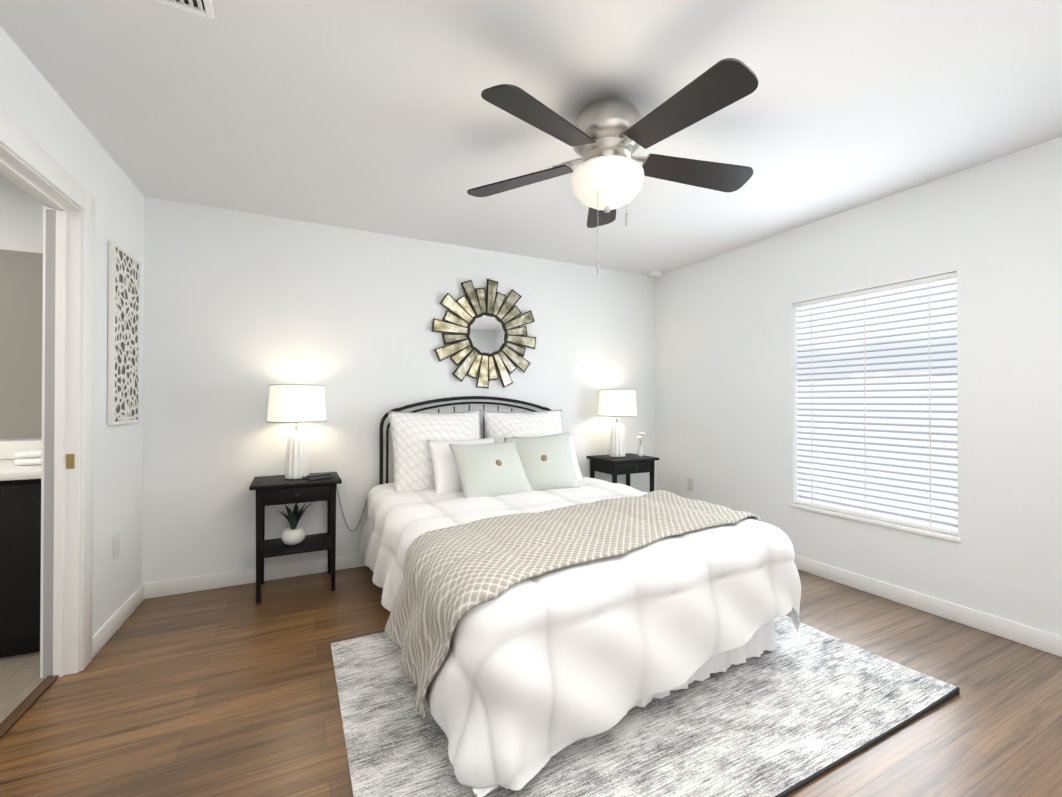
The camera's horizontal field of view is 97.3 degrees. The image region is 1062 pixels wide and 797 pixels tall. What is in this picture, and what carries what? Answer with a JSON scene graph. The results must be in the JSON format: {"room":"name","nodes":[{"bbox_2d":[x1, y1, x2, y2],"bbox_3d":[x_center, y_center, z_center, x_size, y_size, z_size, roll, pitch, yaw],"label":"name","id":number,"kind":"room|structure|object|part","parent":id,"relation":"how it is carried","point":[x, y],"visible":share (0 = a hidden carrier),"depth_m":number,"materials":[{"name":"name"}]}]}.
{"room":"bedroom","nodes":[
{"label":"bedroom","id":0,"kind":"room"},
{"bbox_2d":[0,26,143,635],"bbox_3d":[-1.483,-0.020,0.816,0.276,2.440,4.451,0,0,-27],"label":"wall","id":1,"kind":"structure","parent":0,"point":[34,106],"depth_m":2.30,"materials":[{"name":"white paint"}]},
{"bbox_2d":[0,110,94,677],"bbox_3d":[-1.872,0.133,1.662,0.181,2.145,1.050,0,0,-27],"label":"door frame","id":2,"kind":"structure","parent":1,"relation":"attached to","point":[32,168],"depth_m":2.03,"materials":[{"name":"white wood"}]},
{"bbox_2d":[113,534,119,558],"bbox_3d":[-2.174,0.775,2.452,0.009,0.115,0.072,0,0,-27],"label":"electrical outlet","id":3,"kind":"object","parent":1,"relation":"attached to","point":[116,545],"visible":1,"depth_m":2.44,"materials":[{"name":"white plastic"}]},
{"bbox_2d":[92,583,147,658],"bbox_3d":[-2.184,1.163,2.479,0.042,0.095,0.713,0,0,-27],"label":"baseboard","id":4,"kind":"structure","parent":1,"relation":"attached to","point":[106,631],"depth_m":2.45,"materials":[{"name":"white wood"}]},
{"bbox_2d":[107,241,140,424],"bbox_3d":[-2.191,-0.327,2.523,0.041,0.925,0.390,0,0,-27],"label":"art panel","id":5,"kind":"object","parent":1,"relation":"attached to","point":[124,319],"visible":1,"depth_m":2.48,"materials":[{"name":"white"}]},
{"bbox_2d":[0,176,655,583],"bbox_3d":[-1.689,0.026,3.302,6.735,2.500,0.240,0,0,-27],"label":"wall","id":6,"kind":"structure","parent":0,"point":[243,311],"depth_m":3.25,"materials":[{"name":"white paint"}]},
{"bbox_2d":[0,249,42,438],"bbox_3d":[-3.307,-0.300,2.388,1.888,1.040,0.082,0,0,-27],"label":"bathroom mirror","id":7,"kind":"object","parent":6,"relation":"attached to","point":[21,287],"depth_m":2.60,"materials":[{"name":"grey mirror"}]},
{"bbox_2d":[148,553,365,598],"bbox_3d":[-0.560,1.171,3.722,4.005,0.095,0.018,0,0,-27],"label":"baseboard","id":8,"kind":"structure","parent":6,"relation":"attached to","point":[245,576],"depth_m":3.05,"materials":[{"name":"white wood"}]},
{"bbox_2d":[432,279,535,388],"bbox_3d":[-0.363,-0.527,3.810,0.905,0.893,0.044,0,0,-27],"label":"sunburst mirror","id":9,"kind":"object","parent":6,"relation":"attached to","point":[487,336],"visible":0.98,"depth_m":3.79,"materials":[{"name":"gold metal"}]},
{"bbox_3d":[-0.359,-0.521,3.817,0.318,0.318,0.020,0,0,-27],"label":"glass","id":10,"kind":"part","parent":9,"relation":"part of","materials":[{"name":"white"}]},
{"bbox_2d":[0,566,1061,796],"bbox_3d":[-0.815,1.230,1.237,7.035,0.064,4.500,0,0,-27],"label":"floor","id":11,"kind":"structure","parent":0,"point":[230,691],"depth_m":1.84,"materials":[{"name":"brown wood"}]},
{"bbox_2d":[0,480,40,657],"bbox_3d":[-3.179,0.787,2.103,1.910,0.828,0.686,0,0,-27],"label":"bathroom vanity","id":12,"kind":"object","parent":11,"relation":"on","point":[20,544],"depth_m":2.15,"materials":[{"name":"black wood"}]},
{"bbox_2d":[0,456,40,483],"bbox_3d":[-3.178,0.352,2.090,1.922,0.038,0.716,0,0,-27],"label":"countertop","id":13,"kind":"structure","parent":12,"relation":"on","point":[8,470],"depth_m":2.16,"materials":[{"name":"white stone"}]},
{"bbox_2d":[14,448,41,464],"bbox_3d":[-2.476,0.298,2.432,0.246,0.068,0.208,0,0,-27],"label":"towel","id":14,"kind":"object","parent":13,"relation":"on","point":[30,457],"visible":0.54,"depth_m":2.32,"materials":[{"name":"white fabric"}]},
{"bbox_2d":[0,675,58,738],"bbox_3d":[-1.894,1.199,1.645,0.074,0.012,0.834,0,0,-27],"label":"threshold","id":15,"kind":"object","parent":11,"relation":"on","point":[23,707],"visible":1,"depth_m":1.82,"materials":[{"name":"brown wood"}]},
{"bbox_2d":[249,472,341,603],"bbox_3d":[-1.503,0.863,3.001,0.500,0.698,0.405,0,0,-27],"label":"nightstand","id":16,"kind":"object","parent":11,"relation":"on","point":[276,490],"visible":0.94,"depth_m":2.90,"materials":[{"name":"black wood"}]},
{"bbox_2d":[279,502,312,544],"bbox_3d":[-1.508,0.797,2.998,0.208,0.262,0.139,0,0,-27],"label":"potted plant","id":17,"kind":"object","parent":16,"relation":"in","point":[293,534],"visible":0.98,"depth_m":2.97,"materials":[{"name":"white"}]},
{"bbox_2d":[266,384,326,479],"bbox_3d":[-1.511,0.209,3.021,0.353,0.607,0.353,0,0,-27],"label":"lamp","id":18,"kind":"object","parent":16,"relation":"on","point":[296,404],"visible":0.98,"depth_m":2.92,"materials":[{"name":"white ceramic"}]},
{"bbox_3d":[-1.511,0.031,3.022,0.344,0.235,0.344,0,0,-27],"label":"lamp shade","id":19,"kind":"part","parent":18,"relation":"part of","materials":[{"name":"white fabric"}]},
{"bbox_3d":[-1.478,0.057,3.038,0.227,0.303,0.262,0,0,-27],"label":"stem","id":20,"kind":"part","parent":18,"relation":"part of","materials":[{"name":"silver metal"}]},
{"bbox_2d":[303,473,334,480],"bbox_3d":[-1.359,0.498,2.995,0.110,0.028,0.160,0,0,38],"label":"remote","id":21,"kind":"object","parent":16,"relation":"on","point":[312,477],"visible":0.96,"depth_m":2.97,"materials":[{"name":"grey plastic"}]},
{"bbox_2d":[336,484,366,530],"bbox_3d":[-1.275,0.773,3.338,0.224,0.355,0.004,0,0,-27],"label":"cord","id":22,"kind":"object","parent":16,"relation":"hanging from","point":[342,511],"visible":0.79,"depth_m":3.31,"materials":[{"name":"black plastic"}]},
{"bbox_2d":[360,396,800,796],"bbox_3d":[0.068,0.592,2.721,1.828,1.236,2.298,0,0,-27],"label":"bed","id":23,"kind":"object","parent":11,"relation":"on","point":[543,601],"visible":1,"depth_m":1.81,"materials":[{"name":"white fabric"}]},
{"bbox_2d":[427,437,495,492],"bbox_3d":[-0.438,0.460,3.215,0.531,0.360,0.227,0,0,-27],"label":"pillow","id":24,"kind":"object","parent":23,"relation":"on","point":[443,476],"depth_m":3.10,"materials":[{"name":"white fabric"}]},
{"bbox_3d":[0.015,0.593,2.849,1.496,1.236,2.020,0,0,-27],"label":"frame","id":25,"kind":"part","parent":23,"relation":"part of","materials":[{"name":"black metal"}]},
{"bbox_2d":[512,435,582,480],"bbox_3d":[0.133,0.462,3.504,0.528,0.360,0.224,0,0,-27],"label":"pillow","id":26,"kind":"object","parent":23,"relation":"on","point":[523,440],"depth_m":3.51,"materials":[{"name":"white fabric"}]},
{"bbox_2d":[384,490,762,718],"bbox_3d":[0.330,0.838,2.200,1.828,0.543,0.980,0,0,-27],"label":"throw","id":27,"kind":"object","parent":23,"relation":"on","point":[687,572],"depth_m":1.79,"materials":[{"name":"beige fabric"}]},
{"bbox_2d":[586,453,658,491],"bbox_3d":[0.817,0.870,4.175,0.500,0.698,0.405,0,0,-27],"label":"nightstand","id":28,"kind":"object","parent":11,"relation":"on","point":[628,464],"visible":0.65,"depth_m":4.06,"materials":[{"name":"black wood"}]},
{"bbox_2d":[597,389,636,456],"bbox_3d":[0.773,0.217,4.188,0.353,0.607,0.353,0,0,-27],"label":"lamp","id":29,"kind":"object","parent":28,"relation":"on","point":[617,403],"visible":1,"depth_m":4.08,"materials":[{"name":"white ceramic"}]},
{"bbox_3d":[0.773,0.039,4.189,0.344,0.235,0.344,0,0,-27],"label":"lamp shade","id":30,"kind":"part","parent":29,"relation":"part of","materials":[{"name":"white fabric"}]},
{"bbox_2d":[637,432,645,456],"bbox_3d":[0.986,0.410,4.193,0.091,0.219,0.066,0,0,-27],"label":"flower vase","id":31,"kind":"object","parent":28,"relation":"on","point":[640,452],"visible":1,"depth_m":4.17,"materials":[{"name":"white"}]},
{"bbox_2d":[331,615,959,796],"bbox_3d":[0.386,1.195,2.097,2.265,0.024,1.570,0,0,-27],"label":"rug","id":32,"kind":"object","parent":11,"relation":"on","point":[794,710],"visible":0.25,"depth_m":1.69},
{"bbox_2d":[0,0,1061,274],"bbox_3d":[-0.942,-1.278,1.133,7.370,0.080,5.000,0,0,-27],"label":"ceiling","id":33,"kind":"structure","parent":0,"point":[378,116],"depth_m":1.93,"materials":[{"name":"white paint"}]},
{"bbox_2d":[152,0,214,18],"bbox_3d":[-1.074,-1.228,1.332,0.255,0.016,0.275,0,0,-27],"label":"ceiling vent","id":34,"kind":"object","parent":33,"relation":"in","point":[204,8],"visible":1,"depth_m":1.46,"materials":[{"name":"white metal"}]},
{"bbox_2d":[467,58,758,274],"bbox_3d":[0.350,-0.865,1.950,1.292,0.734,1.254,0,0,-27],"label":"fan","id":35,"kind":"object","parent":33,"relation":"hanging from","point":[606,138],"visible":1,"depth_m":1.85,"materials":[{"name":"black wood"}]},
{"bbox_3d":[0.329,-1.010,1.977,0.472,0.444,0.456,0,0,-27],"label":"motor","id":36,"kind":"part","parent":35,"relation":"part of","materials":[{"name":"silver metal"}]},
{"bbox_3d":[0.324,-0.895,1.984,0.306,0.162,0.306,0,0,-27],"label":"lamp shade","id":37,"kind":"part","parent":35,"relation":"part of","materials":[{"name":"white glass"}]},
{"bbox_3d":[0.331,-0.750,1.902,0.132,0.503,0.042,0,0,-27],"label":"chain","id":38,"kind":"part","parent":35,"relation":"part of","materials":[{"name":"silver metal"}]},
{"bbox_2d":[649,271,661,276],"bbox_3d":[1.205,-1.198,4.517,0.124,0.035,0.124,0,0,-27],"label":"smoke detector","id":39,"kind":"object","parent":33,"relation":"attached to","point":[655,274],"visible":1,"depth_m":4.47,"materials":[{"name":"white plastic"}]},
{"bbox_2d":[656,136,1061,635],"bbox_3d":[2.260,-0.008,2.802,0.140,2.440,4.220,0,0,-27],"label":"wall","id":40,"kind":"structure","parent":0,"point":[990,233],"depth_m":2.67,"materials":[{"name":"white paint"}]},
{"bbox_2d":[687,478,692,490],"bbox_3d":[1.444,0.782,4.244,0.007,0.115,0.072,0,0,-27],"label":"electrical outlet","id":41,"kind":"object","parent":40,"relation":"attached to","point":[689,484],"visible":1,"depth_m":4.24,"materials":[{"name":"white plastic"}]},
{"bbox_2d":[790,503,961,542],"bbox_3d":[2.130,0.766,2.966,0.100,0.024,0.970,0,0,-27],"label":"window sill","id":42,"kind":"structure","parent":40,"relation":"attached to","point":[941,535],"depth_m":2.85,"materials":[{"name":"white wood"}]},
{"bbox_2d":[794,272,957,535],"bbox_3d":[2.162,0.034,2.987,0.117,1.450,0.940,0,0,-27],"label":"window blinds","id":43,"kind":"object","parent":40,"relation":"in","point":[896,367],"depth_m":2.89,"materials":[{"name":"white plastic"}]},
{"bbox_2d":[798,309,798,406],"bbox_3d":[1.908,-0.289,3.331,0.007,0.700,0.008,0,0,-27],"label":"blind wand","id":44,"kind":"object","parent":43,"relation":"hanging from","point":[798,357],"visible":0.95,"depth_m":3.33,"materials":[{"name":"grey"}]},
{"bbox_3d":[2.138,0.032,2.975,0.062,1.442,0.932,0,0,-27],"label":"window blind rails","id":45,"kind":"part","parent":43,"relation":"part of","materials":[{"name":"white plastic"}]},
{"bbox_3d":[2.188,0.034,3.000,0.060,1.450,0.940,0,0,-27],"label":"frame","id":46,"kind":"part","parent":43,"relation":"part of","materials":[{"name":"white plastic"}]},
{"bbox_2d":[794,555,1061,656],"bbox_3d":[2.190,1.165,2.759,0.018,0.095,4.220,0,0,-27],"label":"baseboard","id":47,"kind":"structure","parent":40,"relation":"attached to","point":[1045,641],"depth_m":2.58,"materials":[{"name":"white wood"}]},
{"label":"outside","id":48,"kind":"structure","parent":0,"visible":0},
{"bbox_2d":[810,441,953,518],"bbox_3d":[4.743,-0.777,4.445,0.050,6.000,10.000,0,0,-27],"label":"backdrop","id":49,"kind":"structure","parent":48,"point":[887,486],"depth_m":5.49,"materials":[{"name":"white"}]}
]}

